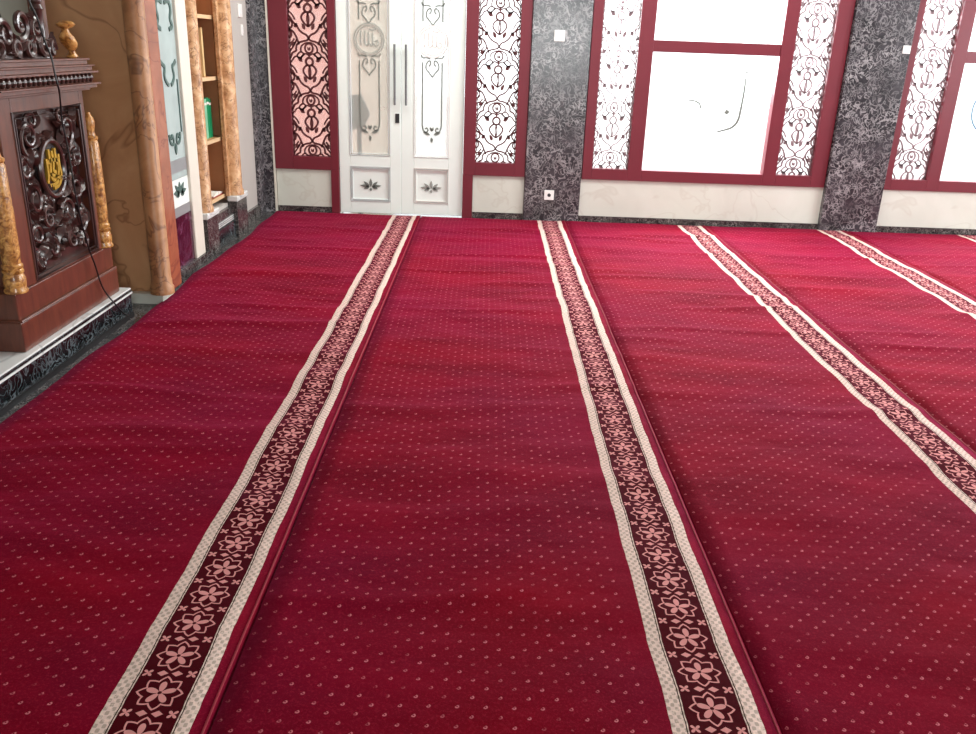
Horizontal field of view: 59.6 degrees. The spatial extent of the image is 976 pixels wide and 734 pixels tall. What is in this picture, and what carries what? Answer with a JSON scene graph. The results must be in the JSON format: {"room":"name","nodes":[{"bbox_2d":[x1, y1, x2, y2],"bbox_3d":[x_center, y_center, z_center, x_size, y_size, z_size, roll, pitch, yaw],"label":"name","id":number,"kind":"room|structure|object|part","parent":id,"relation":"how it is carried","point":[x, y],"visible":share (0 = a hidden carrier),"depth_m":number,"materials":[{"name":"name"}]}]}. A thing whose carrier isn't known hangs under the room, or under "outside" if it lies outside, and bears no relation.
{"room":"mosque","nodes":[
{"label":"mosque","id":0,"kind":"room"},
{"bbox_2d":[0,0,27,35],"bbox_3d":[-2.502,-0.373,0.286,0.180,3.312,8.980,2,21,-1],"label":"wall","id":1,"kind":"structure","parent":0,"point":[7,7],"depth_m":4.29,"materials":[{"name":"grey paint"}]},
{"bbox_2d":[44,0,150,290],"bbox_3d":[-2.145,-1.997,4.548,0.500,3.250,0.135,2,21,-1],"label":"wall niche","id":2,"kind":"object","parent":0,"point":[98,30],"visible":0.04,"depth_m":4.71,"materials":[{"name":"brown stone"}]},
{"bbox_2d":[0,212,461,731],"bbox_3d":[1.903,0.804,2.432,9.100,0.100,12.200,2,21,-1],"label":"floor","id":3,"kind":"structure","parent":0,"point":[140,310],"depth_m":4.74,"materials":[{"name":"stone"}]},
{"bbox_2d":[0,287,134,416],"bbox_3d":[-2.229,0.401,2.729,0.457,0.162,4.410,2,21,-1],"label":"raised platform","id":4,"kind":"object","parent":3,"relation":"on","point":[22,374],"visible":0.46,"depth_m":3.96,"materials":[{"name":"black stone"}]},
{"bbox_2d":[0,0,118,351],"bbox_3d":[-2.163,-1.392,3.790,0.450,2.450,1.010,2,21,-1],"label":"pulpit","id":5,"kind":"object","parent":4,"relation":"on","point":[49,279],"visible":0.95,"depth_m":3.91,"materials":[{"name":"brown wood"}]},
{"bbox_3d":[-2.067,-2.035,3.788,0.040,1.240,0.090,2,21,-1],"label":"post","id":6,"kind":"part","parent":5,"relation":"part of","materials":[{"name":"brown wood"}]},
{"bbox_3d":[-2.027,-2.004,3.709,0.060,1.240,0.059,2,21,-1],"label":"crown post","id":7,"kind":"part","parent":5,"relation":"part of","materials":[{"name":"brown wood"}]},
{"bbox_3d":[-2.166,-1.309,3.824,0.450,0.150,0.935,2,21,-1],"label":"cornice","id":8,"kind":"part","parent":5,"relation":"part of","materials":[{"name":"brown wood"}]},
{"bbox_3d":[-2.091,-0.847,4.032,0.035,0.725,0.640,2,21,-1],"label":"carved panel","id":9,"kind":"part","parent":5,"relation":"part of","materials":[{"name":"brown wood"}]},
{"bbox_3d":[-2.031,-0.845,4.033,0.018,0.737,0.654,2,21,-1],"label":"panel moulding","id":10,"kind":"part","parent":5,"relation":"part of","materials":[{"name":"brown wood"}]},
{"bbox_2d":[28,0,132,318],"bbox_3d":[-1.986,-0.998,4.172,0.106,1.746,0.506,2,21,-1],"label":"microphone cable","id":11,"kind":"object","parent":5,"relation":"hanging from","point":[29,1],"visible":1,"depth_m":4.05,"materials":[{"name":"black rubber"}]},
{"bbox_2d":[185,0,220,256],"bbox_3d":[-1.971,-2.356,5.620,0.141,3.302,0.295,2,21,-1],"label":"marble column","id":12,"kind":"structure","parent":3,"relation":"on","point":[210,213],"depth_m":5.82,"materials":[{"name":"stone"}]},
{"bbox_2d":[0,211,420,733],"bbox_3d":[-1.296,0.405,2.986,1.324,0.038,10.295,2,21,-1],"label":"carpet","id":13,"kind":"object","parent":3,"relation":"on","point":[153,495],"visible":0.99,"depth_m":3.04,"materials":[{"name":"red carpet"}]},
{"bbox_2d":[218,206,236,248],"bbox_3d":[-2.025,-1.064,6.520,0.054,0.247,0.490,2,21,-1],"label":"granite ledge","id":14,"kind":"object","parent":3,"relation":"on","point":[227,225],"visible":0.56,"depth_m":6.54,"materials":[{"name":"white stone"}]},
{"bbox_2d":[211,0,248,236],"bbox_3d":[-1.969,-2.626,6.338,0.156,3.302,0.320,2,21,-1],"label":"marble column","id":15,"kind":"structure","parent":3,"relation":"on","point":[236,195],"depth_m":6.48,"materials":[{"name":"stone"}]},
{"bbox_2d":[209,216,781,733],"bbox_3d":[0.030,0.449,2.998,1.314,0.038,10.295,2,21,-1],"label":"carpet","id":16,"kind":"object","parent":3,"relation":"on","point":[494,532],"visible":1,"depth_m":2.69,"materials":[{"name":"red carpet"}]},
{"bbox_2d":[566,221,975,733],"bbox_3d":[1.333,0.492,3.009,1.278,0.039,10.295,2,21,-1],"label":"carpet","id":17,"kind":"object","parent":3,"relation":"on","point":[833,517],"visible":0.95,"depth_m":3.15,"materials":[{"name":"red carpet"}]},
{"bbox_2d":[706,226,975,451],"bbox_3d":[2.616,0.536,3.021,1.274,0.036,10.295,2,21,-1],"label":"carpet","id":18,"kind":"object","parent":3,"relation":"on","point":[916,329],"visible":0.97,"depth_m":5.48,"materials":[{"name":"red carpet"}]},
{"bbox_2d":[846,231,975,298],"bbox_3d":[3.906,0.577,3.031,1.292,0.041,10.295,2,21,-1],"label":"carpet","id":19,"kind":"object","parent":3,"relation":"on","point":[951,259],"visible":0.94,"depth_m":7.04,"materials":[{"name":"red carpet"}]},
{"bbox_2d":[212,0,257,210],"bbox_3d":[-2.286,-2.495,5.945,0.570,3.312,2.830,2,21,-1],"label":"wall","id":20,"kind":"structure","parent":0,"point":[240,43],"depth_m":7.06,"materials":[{"name":"grey paint"}]},
{"bbox_2d":[131,291,172,303],"bbox_3d":[-2.184,-0.440,5.110,0.535,0.061,0.180,2,21,-1],"label":"trim","id":21,"kind":"structure","parent":20,"relation":"attached to","point":[141,297],"depth_m":5.03,"materials":[{"name":"beige stone"}]},
{"bbox_2d":[121,0,181,295],"bbox_3d":[-1.870,-1.981,4.545,0.136,3.240,0.281,2,21,-1],"label":"marble column","id":22,"kind":"structure","parent":21,"relation":"on","point":[139,16],"depth_m":4.75,"materials":[{"name":"beige stone"}]},
{"bbox_2d":[155,0,205,268],"bbox_3d":[-1.967,-2.138,5.071,0.075,3.144,0.785,2,21,-1],"label":"door","id":23,"kind":"structure","parent":20,"relation":"in","point":[170,14],"depth_m":5.46,"materials":[{"name":"beige paint"}]},
{"bbox_3d":[-1.982,-2.006,5.054,0.055,1.780,0.540,2,21,-1],"label":"etched glass","id":24,"kind":"part","parent":23,"relation":"part of","materials":[{"name":"white glass"}]},
{"bbox_3d":[-2.014,-1.091,5.399,0.056,0.172,0.540,2,21,-1],"label":"white panel","id":25,"kind":"part","parent":23,"relation":"part of","materials":[{"name":"paint"}]},
{"bbox_3d":[-1.967,-2.138,5.071,0.075,3.144,0.785,2,21,-1],"label":"frame","id":26,"kind":"part","parent":23,"relation":"part of","materials":[{"name":"beige paint"}]},
{"bbox_2d":[181,250,211,281],"bbox_3d":[-2.017,-0.649,5.675,0.085,0.067,0.865,2,21,-1],"label":"baseboard","id":27,"kind":"structure","parent":20,"relation":"attached to","point":[196,264],"depth_m":5.75,"materials":[{"name":"stone"}]},
{"bbox_2d":[196,0,226,203],"bbox_3d":[-2.199,-2.282,6.148,0.358,2.228,0.610,2,21,-1],"label":"bookshelf","id":28,"kind":"object","parent":20,"relation":"attached to","point":[204,11],"visible":0.14,"depth_m":6.51,"materials":[{"name":"brown wood"}]},
{"bbox_2d":[198,28,205,76],"bbox_3d":[-2.180,-2.300,6.221,0.200,0.335,0.034,2,21,-1],"label":"book","id":29,"kind":"object","parent":28,"relation":"on","point":[199,29],"visible":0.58,"depth_m":6.21,"materials":[{"name":"paper"}]},
{"bbox_2d":[204,99,208,138],"bbox_3d":[-2.190,-1.851,6.347,0.191,0.285,0.050,2,21,-1],"label":"book","id":30,"kind":"object","parent":28,"relation":"on","point":[205,103],"visible":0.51,"depth_m":6.34,"materials":[{"name":"paper"}]},
{"bbox_2d":[204,97,210,137],"bbox_3d":[-2.190,-1.873,6.398,0.191,0.290,0.048,2,21,-1],"label":"book","id":31,"kind":"object","parent":28,"relation":"on","point":[206,98],"visible":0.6,"depth_m":6.39,"materials":[{"name":"paper"}]},
{"bbox_2d":[208,98,212,136],"bbox_3d":[-2.190,-1.887,6.448,0.191,0.280,0.046,2,21,-1],"label":"book","id":32,"kind":"object","parent":28,"relation":"on","point":[209,100],"visible":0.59,"depth_m":6.44,"materials":[{"name":"paper"}]},
{"bbox_3d":[-2.211,-1.695,6.369,0.320,0.022,0.574,2,21,-1],"label":"shelf","id":33,"kind":"part","parent":28,"relation":"part of","materials":[{"name":"brown wood"}]},
{"bbox_2d":[211,191,223,197],"bbox_3d":[-2.155,-1.342,6.576,0.160,0.034,0.260,2,21,-1],"label":"book","id":34,"kind":"object","parent":28,"relation":"on","point":[214,194],"visible":0.45,"depth_m":6.54,"materials":[{"name":"paper"}]},
{"bbox_2d":[237,4,242,16],"bbox_3d":[-1.988,-2.859,6.838,0.017,0.100,0.100,2,21,-1],"label":"light switch","id":35,"kind":"object","parent":20,"relation":"attached to","point":[239,6],"visible":1,"depth_m":6.81,"materials":[{"name":"white plastic"}]},
{"bbox_2d":[240,24,243,35],"bbox_3d":[-1.993,-2.731,6.908,0.017,0.085,0.045,2,21,-1],"label":"light switch","id":36,"kind":"object","parent":20,"relation":"attached to","point":[241,25],"visible":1,"depth_m":6.89,"materials":[{"name":"white plastic"}]},
{"bbox_2d":[248,204,260,225],"bbox_3d":[-2.040,-1.301,7.347,0.025,0.107,0.535,2,21,-1],"label":"baseboard","id":37,"kind":"structure","parent":20,"relation":"attached to","point":[254,213],"depth_m":7.40,"materials":[{"name":"stone"}]},
{"bbox_2d":[245,0,275,215],"bbox_3d":[-1.944,-2.938,7.155,0.105,3.312,0.250,2,21,-1],"label":"pillar","id":38,"kind":"structure","parent":20,"relation":"attached to","point":[255,9],"depth_m":7.42,"materials":[{"name":"stone"}]},
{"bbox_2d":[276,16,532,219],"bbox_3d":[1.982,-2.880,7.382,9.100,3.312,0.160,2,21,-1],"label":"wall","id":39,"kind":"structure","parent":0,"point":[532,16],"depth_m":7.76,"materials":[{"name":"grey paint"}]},
{"bbox_2d":[265,0,277,210],"bbox_3d":[-1.882,-2.973,7.254,0.015,3.312,0.040,2,21,-1],"label":"trim","id":40,"kind":"structure","parent":39,"relation":"attached to","point":[266,12],"depth_m":7.50,"materials":[{"name":"beige paint"}]},
{"bbox_2d":[267,0,339,212],"bbox_3d":[-1.599,-2.648,7.410,0.568,2.612,0.095,2,21,-1],"label":"window","id":41,"kind":"structure","parent":39,"relation":"in","point":[279,19],"depth_m":7.47,"materials":[{"name":"red paint"}]},
{"bbox_2d":[277,168,331,206],"bbox_3d":[-1.670,-1.636,7.770,0.490,0.331,0.016,2,21,-1],"label":"wall panel","id":42,"kind":"object","parent":39,"relation":"attached to","point":[296,187],"visible":1,"depth_m":7.76,"materials":[{"name":"beige stone"}]},
{"bbox_2d":[278,205,331,212],"bbox_3d":[-1.677,-1.449,7.837,0.490,0.064,0.022,2,21,-1],"label":"baseboard","id":43,"kind":"structure","parent":39,"relation":"attached to","point":[322,209],"depth_m":7.82,"materials":[{"name":"stone"}]},
{"bbox_2d":[335,0,466,215],"bbox_3d":[-0.756,-2.628,7.412,1.115,2.592,0.140,2,21,-1],"label":"door","id":44,"kind":"structure","parent":39,"relation":"in","point":[368,183],"depth_m":7.58,"materials":[{"name":"white paint"}]},
{"bbox_3d":[-1.038,-2.497,7.454,0.365,2.087,0.025,2,21,-1],"label":"panel moulding","id":45,"kind":"part","parent":44,"relation":"part of","materials":[{"name":"white wood"}]},
{"bbox_3d":[-1.068,-1.672,7.779,0.370,0.320,0.018,2,21,-1],"label":"panel","id":46,"kind":"part","parent":44,"relation":"part of","materials":[{"name":"white paint"}]},
{"bbox_3d":[-0.809,-2.536,7.401,0.019,0.500,0.055,2,21,-1],"label":"handle","id":47,"kind":"part","parent":44,"relation":"part of","materials":[{"name":"metal"}]},
{"bbox_3d":[-0.710,-2.533,7.402,0.019,0.500,0.055,2,21,-1],"label":"handle","id":48,"kind":"part","parent":44,"relation":"part of","materials":[{"name":"silver metal"}]},
{"bbox_3d":[-0.519,-1.654,7.784,0.320,0.320,0.018,2,21,-1],"label":"panel","id":49,"kind":"part","parent":44,"relation":"part of","materials":[{"name":"white paint"}]},
{"bbox_3d":[-0.488,-2.479,7.459,0.315,2.087,0.025,2,21,-1],"label":"panel moulding","id":50,"kind":"part","parent":44,"relation":"part of","materials":[{"name":"white wood"}]},
{"bbox_2d":[462,0,532,217],"bbox_3d":[0.083,-2.592,7.425,0.560,2.612,0.095,2,21,-1],"label":"window","id":51,"kind":"structure","parent":39,"relation":"in","point":[471,166],"depth_m":7.48,"materials":[{"name":"red paint"}]},
{"bbox_2d":[472,212,522,219],"bbox_3d":[0.085,-1.390,7.852,0.465,0.064,0.022,2,21,-1],"label":"baseboard","id":52,"kind":"structure","parent":39,"relation":"attached to","point":[485,215],"depth_m":7.84,"materials":[{"name":"stone"}]},
{"bbox_2d":[472,175,523,212],"bbox_3d":[0.091,-1.577,7.785,0.465,0.331,0.016,2,21,-1],"label":"wall panel","id":53,"kind":"object","parent":39,"relation":"attached to","point":[497,194],"visible":1,"depth_m":7.78,"materials":[{"name":"beige stone"}]},
{"bbox_2d":[523,0,593,221],"bbox_3d":[0.630,-2.888,7.272,0.505,3.312,0.050,2,21,-1],"label":"pillar","id":54,"kind":"structure","parent":39,"relation":"attached to","point":[559,70],"depth_m":7.48,"materials":[{"name":"stone"}]},
{"bbox_2d":[544,190,553,199],"bbox_3d":[0.554,-1.560,7.739,0.088,0.088,0.012,2,21,-1],"label":"wall socket","id":55,"kind":"object","parent":54,"relation":"attached to","point":[548,194],"visible":1,"depth_m":7.73,"materials":[{"name":"white plastic"}]},
{"bbox_2d":[554,30,564,41],"bbox_3d":[0.610,-2.822,7.262,0.090,0.090,0.015,2,21,-1],"label":"light switch","id":56,"kind":"object","parent":54,"relation":"attached to","point":[559,35],"visible":1,"depth_m":7.26,"materials":[{"name":"white plastic"}]},
{"bbox_2d":[578,215,817,229],"bbox_3d":[1.934,-1.329,7.868,2.211,0.064,0.022,2,21,-1],"label":"baseboard","id":57,"kind":"structure","parent":39,"relation":"attached to","point":[605,219],"depth_m":7.86,"materials":[{"name":"stone"}]},
{"bbox_2d":[578,179,823,223],"bbox_3d":[1.940,-1.516,7.801,2.211,0.331,0.016,2,21,-1],"label":"wall panel","id":58,"kind":"object","parent":39,"relation":"attached to","point":[612,198],"visible":1,"depth_m":7.79,"materials":[{"name":"beige stone"}]},
{"bbox_2d":[581,0,855,187],"bbox_3d":[1.984,-2.715,7.372,2.201,2.214,0.095,2,21,-1],"label":"window","id":59,"kind":"structure","parent":39,"relation":"in","point":[837,47],"depth_m":7.46,"materials":[{"name":"red paint"}]},
{"bbox_2d":[817,0,920,231],"bbox_3d":[3.356,-2.794,7.286,0.520,3.312,0.070,2,21,-1],"label":"pillar","id":60,"kind":"structure","parent":39,"relation":"attached to","point":[875,69],"depth_m":7.47,"materials":[{"name":"stone"}]},
{"bbox_2d":[902,46,910,53],"bbox_3d":[3.573,-2.707,7.273,0.065,0.065,0.015,2,21,-1],"label":"light switch","id":61,"kind":"object","parent":60,"relation":"attached to","point":[906,49],"visible":1,"depth_m":7.27,"materials":[{"name":"white plastic"}]},
{"bbox_2d":[875,226,975,234],"bbox_3d":[4.672,-1.238,7.893,2.221,0.064,0.022,2,21,-1],"label":"baseboard","id":62,"kind":"structure","parent":39,"relation":"attached to","point":[887,229],"depth_m":7.88,"materials":[{"name":"stone"}]},
{"bbox_2d":[876,190,975,228],"bbox_3d":[4.679,-1.425,7.825,2.221,0.331,0.016,2,21,-1],"label":"wall panel","id":63,"kind":"object","parent":39,"relation":"attached to","point":[899,208],"visible":1,"depth_m":7.81,"materials":[{"name":"beige stone"}]},
{"bbox_2d":[883,0,975,192],"bbox_3d":[4.721,-2.624,7.396,2.208,2.214,0.095,2,21,-1],"label":"window","id":64,"kind":"structure","parent":39,"relation":"in","point":[958,54],"depth_m":7.48,"materials":[{"name":"red paint"}]},
{"label":"outside","id":65,"kind":"structure","parent":0,"visible":0},
{"bbox_2d":[401,95,975,181],"bbox_3d":[3.007,-5.039,18.452,18.000,0.100,21.890,2,21,-1],"label":"window","id":66,"kind":"structure","parent":65,"point":[677,137],"depth_m":17.31,"materials":[{"name":"white glass"}]},
{"bbox_2d":[289,0,329,155],"bbox_3d":[-2.375,-3.142,8.843,1.600,2.750,0.150,2,21,-1],"label":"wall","id":67,"kind":"structure","parent":66,"relation":"on","point":[320,11],"depth_m":8.80,"materials":[{"name":"paint"}]},
{"bbox_2d":[350,94,369,154],"bbox_3d":[-1.251,-2.051,8.315,0.320,1.159,0.320,2,21,-1],"label":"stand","id":68,"kind":"object","parent":66,"relation":"on","point":[365,113],"visible":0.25,"depth_m":8.15,"materials":[{"name":"silver metal"}]},
{"bbox_3d":[-1.255,-1.930,8.360,0.042,0.800,0.044,2,21,-1],"label":"post","id":69,"kind":"part","parent":68,"relation":"part of","materials":[{"name":"silver metal"}]},
{"bbox_2d":[348,0,389,155],"bbox_3d":[-1.280,-3.375,9.286,0.500,2.950,0.150,2,21,-1],"label":"wall","id":70,"kind":"structure","parent":66,"relation":"on","point":[378,144],"depth_m":9.26,"materials":[{"name":"beige paint"}]}
]}

